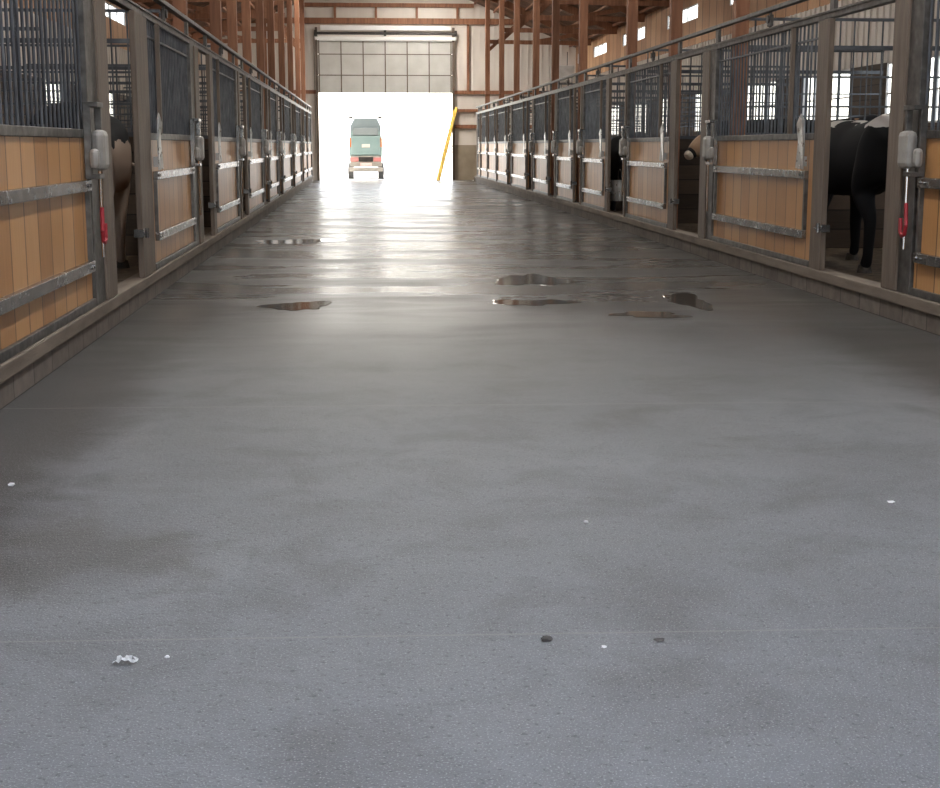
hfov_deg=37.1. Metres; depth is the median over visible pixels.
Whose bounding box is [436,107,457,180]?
pole
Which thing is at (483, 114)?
grille
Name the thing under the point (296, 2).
column
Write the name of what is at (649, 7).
purlin
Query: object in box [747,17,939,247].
wall
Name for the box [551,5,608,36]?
purlin
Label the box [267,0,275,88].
column
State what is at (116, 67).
grille
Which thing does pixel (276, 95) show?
post
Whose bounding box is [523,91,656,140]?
grille
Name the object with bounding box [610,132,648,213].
horse
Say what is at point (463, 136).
wall
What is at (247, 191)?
post
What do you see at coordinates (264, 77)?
post
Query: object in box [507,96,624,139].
wall
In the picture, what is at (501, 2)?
column
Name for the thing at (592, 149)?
door
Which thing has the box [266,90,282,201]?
door
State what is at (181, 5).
column
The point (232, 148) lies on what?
door
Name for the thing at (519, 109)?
grille
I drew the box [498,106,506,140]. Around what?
grille
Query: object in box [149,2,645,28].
roof truss
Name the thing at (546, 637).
clod
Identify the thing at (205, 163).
wall
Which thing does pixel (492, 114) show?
grille
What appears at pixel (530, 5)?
purlin
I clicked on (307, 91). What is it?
trim
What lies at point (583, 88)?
post
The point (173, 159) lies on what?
door
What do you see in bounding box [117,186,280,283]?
bedding
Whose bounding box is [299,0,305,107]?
column
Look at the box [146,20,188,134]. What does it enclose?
grille
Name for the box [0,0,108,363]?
door
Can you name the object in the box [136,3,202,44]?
purlin
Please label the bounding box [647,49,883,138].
grille
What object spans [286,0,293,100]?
column
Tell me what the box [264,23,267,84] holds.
trim
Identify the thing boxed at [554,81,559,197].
post
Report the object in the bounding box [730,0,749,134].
column
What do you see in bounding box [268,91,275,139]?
grille
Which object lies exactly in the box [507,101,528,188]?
door
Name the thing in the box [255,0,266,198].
column
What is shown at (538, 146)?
door
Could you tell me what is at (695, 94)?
window
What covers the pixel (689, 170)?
wall
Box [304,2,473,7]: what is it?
trim
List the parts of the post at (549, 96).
post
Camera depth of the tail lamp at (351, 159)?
48.75 m
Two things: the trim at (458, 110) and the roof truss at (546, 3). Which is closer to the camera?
the roof truss at (546, 3)
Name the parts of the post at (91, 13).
post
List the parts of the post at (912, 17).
post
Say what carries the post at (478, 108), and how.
on the beam at (874, 289)
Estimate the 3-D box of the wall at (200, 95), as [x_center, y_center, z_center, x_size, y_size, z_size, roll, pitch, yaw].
[-6.442,-6.628,36.664,3.451,2.350,0.060,-1,10,-4]
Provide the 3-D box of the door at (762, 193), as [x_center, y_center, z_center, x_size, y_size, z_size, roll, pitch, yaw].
[2.585,-2.261,12.747,0.170,1.923,3.302,-1,10,-4]
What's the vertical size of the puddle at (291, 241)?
0.002 m
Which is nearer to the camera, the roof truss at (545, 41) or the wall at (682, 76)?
the wall at (682, 76)
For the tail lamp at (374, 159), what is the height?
0.140 m
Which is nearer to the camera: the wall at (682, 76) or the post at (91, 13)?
the post at (91, 13)
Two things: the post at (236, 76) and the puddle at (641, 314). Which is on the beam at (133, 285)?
the post at (236, 76)
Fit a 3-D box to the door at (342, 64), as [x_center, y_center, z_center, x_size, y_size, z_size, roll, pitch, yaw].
[-2.796,-9.701,46.776,4.737,5.060,0.265,-1,10,-4]
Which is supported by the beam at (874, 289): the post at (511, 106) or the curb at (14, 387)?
the post at (511, 106)
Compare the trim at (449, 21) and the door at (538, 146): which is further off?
the trim at (449, 21)
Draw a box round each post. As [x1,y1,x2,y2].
[74,0,117,304]
[128,0,155,277]
[184,22,203,245]
[203,35,217,234]
[231,54,243,218]
[240,60,250,214]
[258,72,265,204]
[263,76,271,201]
[273,83,279,195]
[278,86,285,193]
[288,93,292,187]
[291,95,296,186]
[298,100,302,181]
[300,102,305,180]
[305,105,307,176]
[309,108,312,175]
[477,108,478,175]
[480,107,481,176]
[487,104,488,178]
[496,101,498,180]
[505,98,509,183]
[510,96,513,184]
[524,91,528,189]
[531,89,535,190]
[546,84,551,195]
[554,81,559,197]
[570,76,577,202]
[579,73,587,204]
[604,64,612,211]
[623,58,633,216]
[667,42,681,229]
[698,29,722,239]
[809,0,837,269]
[881,0,934,293]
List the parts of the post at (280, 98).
post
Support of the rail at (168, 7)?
attached to the post at (91, 13)
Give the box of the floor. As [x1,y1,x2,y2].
[0,180,939,787]
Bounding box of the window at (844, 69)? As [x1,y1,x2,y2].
[802,69,849,119]
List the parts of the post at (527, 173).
post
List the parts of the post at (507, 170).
post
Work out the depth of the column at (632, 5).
19.85 m
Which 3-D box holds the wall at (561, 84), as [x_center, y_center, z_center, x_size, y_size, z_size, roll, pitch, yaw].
[3.249,-5.396,29.742,3.286,2.350,0.060,-1,10,-4]
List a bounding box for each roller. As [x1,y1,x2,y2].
[161,6,167,21]
[218,45,222,55]
[650,50,654,60]
[766,12,773,27]
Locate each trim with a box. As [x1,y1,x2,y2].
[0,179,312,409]
[240,90,315,93]
[251,17,525,24]
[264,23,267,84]
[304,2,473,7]
[455,90,540,93]
[455,125,531,127]
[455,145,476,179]
[456,7,458,17]
[457,109,531,111]
[467,24,468,90]
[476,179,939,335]
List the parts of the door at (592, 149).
latch rod, kick rail, board panel, panel rail, steel plate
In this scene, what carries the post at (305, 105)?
on the beam at (133, 285)
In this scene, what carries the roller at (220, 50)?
on the rail at (126, 5)
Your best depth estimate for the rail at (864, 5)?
13.12 m
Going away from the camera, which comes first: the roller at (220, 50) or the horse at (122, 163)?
the horse at (122, 163)
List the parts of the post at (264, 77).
post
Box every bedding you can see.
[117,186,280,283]
[474,177,882,282]
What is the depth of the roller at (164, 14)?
11.79 m
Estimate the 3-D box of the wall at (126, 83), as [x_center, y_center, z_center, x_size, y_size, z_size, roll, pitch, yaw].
[-5.388,-4.152,22.743,3.451,2.350,0.060,-1,10,-4]
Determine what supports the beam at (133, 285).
on the curb at (14, 387)
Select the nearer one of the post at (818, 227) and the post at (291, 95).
the post at (818, 227)
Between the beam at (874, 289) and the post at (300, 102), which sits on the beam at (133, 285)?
the post at (300, 102)
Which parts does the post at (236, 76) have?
post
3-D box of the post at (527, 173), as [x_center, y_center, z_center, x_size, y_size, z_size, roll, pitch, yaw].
[1.238,-5.544,30.651,0.109,2.118,0.170,-1,10,-4]
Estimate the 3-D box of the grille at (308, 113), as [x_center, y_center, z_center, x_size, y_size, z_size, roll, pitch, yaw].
[-4.881,-8.037,42.198,0.030,0.863,3.121,-1,10,-4]
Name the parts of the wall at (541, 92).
plank panel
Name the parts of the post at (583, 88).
post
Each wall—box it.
[0,0,44,136]
[0,0,200,131]
[0,8,160,254]
[0,44,210,226]
[26,64,244,210]
[108,76,256,131]
[123,87,277,134]
[199,0,575,179]
[200,95,287,185]
[492,102,593,143]
[505,100,597,139]
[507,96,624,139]
[523,91,656,188]
[550,83,699,139]
[571,75,729,201]
[576,0,939,137]
[600,65,789,210]
[647,49,883,223]
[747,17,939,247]
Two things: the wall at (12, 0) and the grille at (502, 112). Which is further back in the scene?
the grille at (502, 112)
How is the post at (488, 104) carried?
on the beam at (874, 289)
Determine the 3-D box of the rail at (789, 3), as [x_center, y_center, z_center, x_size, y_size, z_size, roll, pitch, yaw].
[1.966,-4.982,21.314,0.060,0.035,47.100,-1,10,-4]
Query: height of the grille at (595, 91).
0.863 m
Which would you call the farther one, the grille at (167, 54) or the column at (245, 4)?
the column at (245, 4)
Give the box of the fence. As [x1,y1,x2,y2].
[383,146,451,155]
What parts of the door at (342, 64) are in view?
chain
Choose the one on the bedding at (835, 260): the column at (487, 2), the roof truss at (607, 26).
the column at (487, 2)
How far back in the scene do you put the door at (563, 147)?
24.99 m
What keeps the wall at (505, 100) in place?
on the bedding at (835, 260)
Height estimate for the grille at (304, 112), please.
0.863 m
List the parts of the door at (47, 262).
panel rail, board panel, kick rail, latch rod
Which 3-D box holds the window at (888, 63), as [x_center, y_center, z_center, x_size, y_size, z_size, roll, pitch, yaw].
[5.814,-3.930,18.125,0.028,0.830,2.300,-1,10,-4]
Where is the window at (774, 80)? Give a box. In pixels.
[750,80,774,119]
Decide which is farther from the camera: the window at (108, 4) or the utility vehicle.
the utility vehicle
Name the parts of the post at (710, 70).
post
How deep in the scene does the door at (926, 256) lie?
8.89 m
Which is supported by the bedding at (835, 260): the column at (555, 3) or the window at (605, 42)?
the column at (555, 3)
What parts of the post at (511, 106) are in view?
post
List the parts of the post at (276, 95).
post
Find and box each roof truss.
[132,0,669,13]
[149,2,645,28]
[168,2,617,39]
[191,0,591,50]
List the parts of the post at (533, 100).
post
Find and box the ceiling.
[143,0,662,47]
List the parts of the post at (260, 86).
post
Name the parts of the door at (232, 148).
steel plate, panel rail, board panel, kick rail, latch rod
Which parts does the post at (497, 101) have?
post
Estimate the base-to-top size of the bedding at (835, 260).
0.300 m
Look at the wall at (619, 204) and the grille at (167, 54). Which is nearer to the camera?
the grille at (167, 54)
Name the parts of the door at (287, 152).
board panel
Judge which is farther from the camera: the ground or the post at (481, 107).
the ground
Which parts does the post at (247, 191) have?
post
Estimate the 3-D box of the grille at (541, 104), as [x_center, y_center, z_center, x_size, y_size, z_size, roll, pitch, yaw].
[1.461,-5.540,28.162,0.030,0.863,2.346,-1,10,-4]
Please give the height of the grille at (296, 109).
0.863 m
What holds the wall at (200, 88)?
on the bedding at (123, 274)
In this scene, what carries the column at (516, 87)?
on the bedding at (835, 260)
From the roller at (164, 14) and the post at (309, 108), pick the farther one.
the post at (309, 108)
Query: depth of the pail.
20.52 m
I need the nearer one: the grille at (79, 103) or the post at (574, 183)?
the grille at (79, 103)
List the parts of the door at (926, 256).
latch rod, kick rail, board panel, panel rail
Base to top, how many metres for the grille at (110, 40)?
1.200 m
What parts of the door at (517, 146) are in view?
kick rail, board panel, steel plate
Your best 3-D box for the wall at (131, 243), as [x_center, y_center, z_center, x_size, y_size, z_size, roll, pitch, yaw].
[-4.688,-2.508,13.500,3.451,2.350,0.060,-1,10,-4]
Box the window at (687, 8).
[667,3,697,29]
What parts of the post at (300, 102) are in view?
post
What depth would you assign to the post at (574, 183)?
23.74 m
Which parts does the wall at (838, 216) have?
plank panel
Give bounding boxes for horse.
[29,102,133,268]
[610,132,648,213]
[684,114,877,159]
[826,113,928,272]
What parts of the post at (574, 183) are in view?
post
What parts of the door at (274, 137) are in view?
steel plate, board panel, kick rail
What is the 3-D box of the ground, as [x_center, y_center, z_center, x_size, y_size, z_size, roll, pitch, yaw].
[-8.857,-19.529,117.212,120.000,0.245,141.700,-1,10,-4]
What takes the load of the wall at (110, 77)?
on the bedding at (123, 274)
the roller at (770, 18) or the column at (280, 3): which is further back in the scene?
the column at (280, 3)
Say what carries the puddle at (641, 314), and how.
on the floor
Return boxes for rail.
[107,0,311,113]
[152,0,310,107]
[476,0,807,107]
[476,0,895,114]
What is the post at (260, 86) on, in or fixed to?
on the beam at (133, 285)
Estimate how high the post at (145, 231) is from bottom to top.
2.118 m
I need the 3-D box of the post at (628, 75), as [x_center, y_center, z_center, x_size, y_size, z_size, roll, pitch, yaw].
[2.166,-3.479,19.042,0.112,2.118,0.172,-1,10,-4]
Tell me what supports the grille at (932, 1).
attached to the door at (926, 256)
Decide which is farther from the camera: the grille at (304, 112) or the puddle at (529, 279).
the grille at (304, 112)
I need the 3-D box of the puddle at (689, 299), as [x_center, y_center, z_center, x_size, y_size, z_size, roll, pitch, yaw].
[1.648,-0.704,10.629,0.295,0.002,1.226,0,10,-1]
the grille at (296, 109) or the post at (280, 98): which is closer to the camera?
the post at (280, 98)
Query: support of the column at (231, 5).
on the bedding at (123, 274)
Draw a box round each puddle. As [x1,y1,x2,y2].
[255,239,346,243]
[257,301,330,310]
[493,299,580,305]
[494,273,575,285]
[609,311,692,317]
[663,293,712,310]
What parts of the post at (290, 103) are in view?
post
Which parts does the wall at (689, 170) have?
plank panel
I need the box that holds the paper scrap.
[112,655,138,662]
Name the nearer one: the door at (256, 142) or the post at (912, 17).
the post at (912, 17)
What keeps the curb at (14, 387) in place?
attached to the wall at (131, 243)
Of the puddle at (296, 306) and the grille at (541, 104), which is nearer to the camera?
the puddle at (296, 306)
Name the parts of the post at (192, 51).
post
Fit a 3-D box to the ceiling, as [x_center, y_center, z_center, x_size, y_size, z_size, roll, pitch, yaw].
[-0.815,-8.478,21.551,12.950,2.854,51.400,-1,10,-4]
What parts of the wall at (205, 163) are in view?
plank panel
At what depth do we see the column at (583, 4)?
24.27 m
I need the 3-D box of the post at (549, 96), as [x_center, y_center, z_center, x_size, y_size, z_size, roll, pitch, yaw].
[1.515,-4.894,26.996,0.109,2.118,0.170,-1,10,-4]
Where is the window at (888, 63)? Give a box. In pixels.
[885,54,939,122]
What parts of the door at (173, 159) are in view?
steel plate, panel rail, board panel, kick rail, latch rod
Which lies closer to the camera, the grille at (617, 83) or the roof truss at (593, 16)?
the grille at (617, 83)
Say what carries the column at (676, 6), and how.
on the bedding at (835, 260)
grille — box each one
[0,0,82,128]
[0,8,160,136]
[0,44,210,138]
[26,64,243,137]
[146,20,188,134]
[200,95,287,134]
[212,58,234,137]
[246,77,260,138]
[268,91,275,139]
[282,99,289,140]
[292,106,299,140]
[301,111,305,141]
[308,113,309,141]
[482,112,485,141]
[489,109,495,141]
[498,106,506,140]
[513,101,528,140]
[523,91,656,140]
[535,95,547,140]
[558,88,573,139]
[571,75,729,139]
[585,80,605,138]
[600,65,789,139]
[630,62,670,137]
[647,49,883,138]
[718,22,817,135]
[747,17,939,134]
[925,0,939,129]
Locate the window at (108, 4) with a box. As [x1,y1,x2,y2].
[105,1,125,25]
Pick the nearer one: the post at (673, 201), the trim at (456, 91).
the post at (673, 201)
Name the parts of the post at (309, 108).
post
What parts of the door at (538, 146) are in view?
kick rail, board panel, panel rail, steel plate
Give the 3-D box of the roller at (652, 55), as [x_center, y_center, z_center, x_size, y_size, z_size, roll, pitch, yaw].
[2.267,-4.184,17.357,0.050,0.150,0.100,-1,10,-4]
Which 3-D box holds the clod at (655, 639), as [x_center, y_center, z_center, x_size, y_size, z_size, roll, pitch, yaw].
[0.453,0.589,3.358,0.028,0.004,0.026,2,10,12]
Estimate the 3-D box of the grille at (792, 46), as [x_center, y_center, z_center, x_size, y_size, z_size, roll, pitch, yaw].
[2.639,-2.773,12.604,0.030,0.863,3.192,-1,10,-4]
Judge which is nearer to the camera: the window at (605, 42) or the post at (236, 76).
the post at (236, 76)
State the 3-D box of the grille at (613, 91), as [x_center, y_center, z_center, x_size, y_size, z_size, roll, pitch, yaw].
[3.516,-5.335,26.114,3.286,1.200,0.040,-1,10,-4]
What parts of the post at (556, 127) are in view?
post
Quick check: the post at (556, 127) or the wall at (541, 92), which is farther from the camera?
the wall at (541, 92)
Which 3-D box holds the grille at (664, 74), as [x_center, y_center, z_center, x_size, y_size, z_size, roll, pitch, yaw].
[2.262,-3.659,17.583,0.030,0.863,2.604,-1,10,-4]
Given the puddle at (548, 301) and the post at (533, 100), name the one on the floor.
the puddle at (548, 301)
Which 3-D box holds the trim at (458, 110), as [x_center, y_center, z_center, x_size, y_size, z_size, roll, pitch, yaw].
[1.518,-9.559,47.237,4.110,0.100,0.069,-1,10,-4]
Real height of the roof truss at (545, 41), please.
3.059 m
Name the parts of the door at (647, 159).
latch rod, kick rail, board panel, panel rail, steel plate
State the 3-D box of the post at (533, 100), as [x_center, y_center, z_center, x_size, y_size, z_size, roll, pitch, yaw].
[1.372,-5.345,29.534,0.112,2.118,0.253,-1,10,-4]
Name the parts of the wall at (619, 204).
plank panel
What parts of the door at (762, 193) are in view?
latch rod, kick rail, board panel, panel rail, steel plate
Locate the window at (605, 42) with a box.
[594,42,606,56]
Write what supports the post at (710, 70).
on the beam at (874, 289)
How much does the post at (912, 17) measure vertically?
2.118 m
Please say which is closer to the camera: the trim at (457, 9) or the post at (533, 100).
the post at (533, 100)
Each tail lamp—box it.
[350,158,357,161]
[373,158,381,161]
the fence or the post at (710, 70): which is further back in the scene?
the fence
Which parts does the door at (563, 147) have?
kick rail, board panel, panel rail, steel plate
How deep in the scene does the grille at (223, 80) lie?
16.77 m
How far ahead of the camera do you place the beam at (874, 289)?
11.86 m
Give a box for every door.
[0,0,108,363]
[146,20,204,269]
[212,58,245,232]
[244,77,268,213]
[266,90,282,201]
[280,98,295,192]
[292,105,304,185]
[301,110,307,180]
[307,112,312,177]
[314,25,456,179]
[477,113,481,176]
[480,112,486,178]
[487,109,495,180]
[496,106,509,183]
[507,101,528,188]
[529,95,551,194]
[551,88,576,201]
[576,80,605,210]
[619,62,670,227]
[702,22,817,266]
[897,0,939,302]
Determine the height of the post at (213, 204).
2.118 m
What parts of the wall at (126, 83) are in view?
plank panel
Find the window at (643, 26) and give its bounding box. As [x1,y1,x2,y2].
[623,26,644,45]
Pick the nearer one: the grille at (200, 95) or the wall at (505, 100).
the grille at (200, 95)
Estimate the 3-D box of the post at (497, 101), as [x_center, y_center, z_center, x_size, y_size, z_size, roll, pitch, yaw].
[0.732,-6.789,37.649,0.062,2.118,0.104,-1,10,-4]
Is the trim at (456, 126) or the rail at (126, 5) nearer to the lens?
the rail at (126, 5)
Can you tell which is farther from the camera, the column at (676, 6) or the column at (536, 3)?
the column at (536, 3)
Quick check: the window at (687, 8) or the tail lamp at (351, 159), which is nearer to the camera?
the window at (687, 8)
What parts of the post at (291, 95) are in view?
post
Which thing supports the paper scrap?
on the floor
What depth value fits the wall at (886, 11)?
25.39 m
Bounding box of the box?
[550,52,573,82]
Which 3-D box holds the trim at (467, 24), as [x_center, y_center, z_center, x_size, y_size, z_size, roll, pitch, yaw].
[-0.069,-11.237,46.762,0.080,2.150,0.039,-1,10,-4]
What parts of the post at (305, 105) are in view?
post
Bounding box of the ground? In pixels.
[313,154,473,180]
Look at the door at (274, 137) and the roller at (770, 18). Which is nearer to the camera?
the roller at (770, 18)
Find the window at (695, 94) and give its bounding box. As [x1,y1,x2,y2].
[694,94,701,131]
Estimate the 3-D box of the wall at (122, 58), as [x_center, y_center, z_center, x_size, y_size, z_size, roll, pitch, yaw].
[-7.086,-4.965,21.751,0.080,4.500,50.500,-1,10,-4]
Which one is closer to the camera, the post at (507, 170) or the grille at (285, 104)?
the grille at (285, 104)
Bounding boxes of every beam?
[0,176,312,384]
[475,176,939,316]
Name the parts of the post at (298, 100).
post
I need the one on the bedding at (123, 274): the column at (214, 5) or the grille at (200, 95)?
the column at (214, 5)
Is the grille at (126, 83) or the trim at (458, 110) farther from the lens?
the trim at (458, 110)
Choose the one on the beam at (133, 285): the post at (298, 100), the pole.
the post at (298, 100)
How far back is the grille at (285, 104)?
30.06 m
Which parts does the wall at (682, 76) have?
plank panel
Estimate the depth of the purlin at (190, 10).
37.86 m
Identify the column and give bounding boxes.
[172,0,187,140]
[209,0,223,141]
[226,0,238,66]
[241,0,251,72]
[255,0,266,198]
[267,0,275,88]
[277,0,285,95]
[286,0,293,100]
[294,0,300,103]
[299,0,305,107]
[485,0,489,109]
[499,0,504,105]
[513,0,519,100]
[532,0,539,95]
[551,0,559,195]
[577,0,587,201]
[625,0,637,124]
[666,0,682,227]
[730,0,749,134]
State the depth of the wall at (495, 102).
42.88 m
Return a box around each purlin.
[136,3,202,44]
[187,8,224,36]
[512,3,532,21]
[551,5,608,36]
[569,0,664,46]
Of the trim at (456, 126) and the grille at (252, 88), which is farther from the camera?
the trim at (456, 126)
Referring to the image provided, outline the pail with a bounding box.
[610,169,622,200]
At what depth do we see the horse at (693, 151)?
17.50 m
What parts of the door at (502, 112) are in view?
board panel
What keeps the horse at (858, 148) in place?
on the bedding at (835, 260)
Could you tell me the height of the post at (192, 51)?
2.118 m
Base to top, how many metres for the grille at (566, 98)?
0.863 m
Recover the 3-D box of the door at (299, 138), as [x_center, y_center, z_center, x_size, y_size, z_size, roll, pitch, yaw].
[-4.271,-6.198,34.887,0.170,1.923,3.741,-1,10,-4]
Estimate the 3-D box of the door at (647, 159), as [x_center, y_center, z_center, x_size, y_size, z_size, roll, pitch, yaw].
[2.208,-3.146,17.726,0.170,1.923,2.714,-1,10,-4]
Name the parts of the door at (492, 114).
board panel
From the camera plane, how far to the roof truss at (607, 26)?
38.70 m
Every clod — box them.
[541,635,552,640]
[653,638,663,640]
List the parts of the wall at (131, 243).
plank panel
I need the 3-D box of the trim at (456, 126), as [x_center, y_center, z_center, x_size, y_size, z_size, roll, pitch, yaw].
[1.518,-9.037,47.329,4.110,0.120,0.069,-1,10,-4]
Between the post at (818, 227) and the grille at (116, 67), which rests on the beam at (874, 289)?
the post at (818, 227)
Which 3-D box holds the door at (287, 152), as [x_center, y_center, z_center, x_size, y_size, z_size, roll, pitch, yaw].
[-3.904,-5.337,30.045,0.170,1.923,3.609,-1,10,-4]
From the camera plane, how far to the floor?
4.34 m
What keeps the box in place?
hanging from the ceiling
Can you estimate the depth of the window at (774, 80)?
24.93 m
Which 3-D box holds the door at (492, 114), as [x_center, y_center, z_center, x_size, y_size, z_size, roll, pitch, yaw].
[0.627,-6.929,38.994,0.112,1.923,2.560,-1,10,-4]
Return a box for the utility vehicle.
[348,116,383,178]
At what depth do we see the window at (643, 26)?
36.57 m
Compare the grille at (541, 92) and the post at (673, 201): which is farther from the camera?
the grille at (541, 92)
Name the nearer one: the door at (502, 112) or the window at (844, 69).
the window at (844, 69)
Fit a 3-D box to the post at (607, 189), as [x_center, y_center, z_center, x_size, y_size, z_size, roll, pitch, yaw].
[2.008,-3.736,20.488,0.109,2.118,0.398,-1,10,-4]
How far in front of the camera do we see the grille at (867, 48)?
14.42 m
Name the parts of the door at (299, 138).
board panel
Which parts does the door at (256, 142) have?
steel plate, board panel, kick rail, panel rail, latch rod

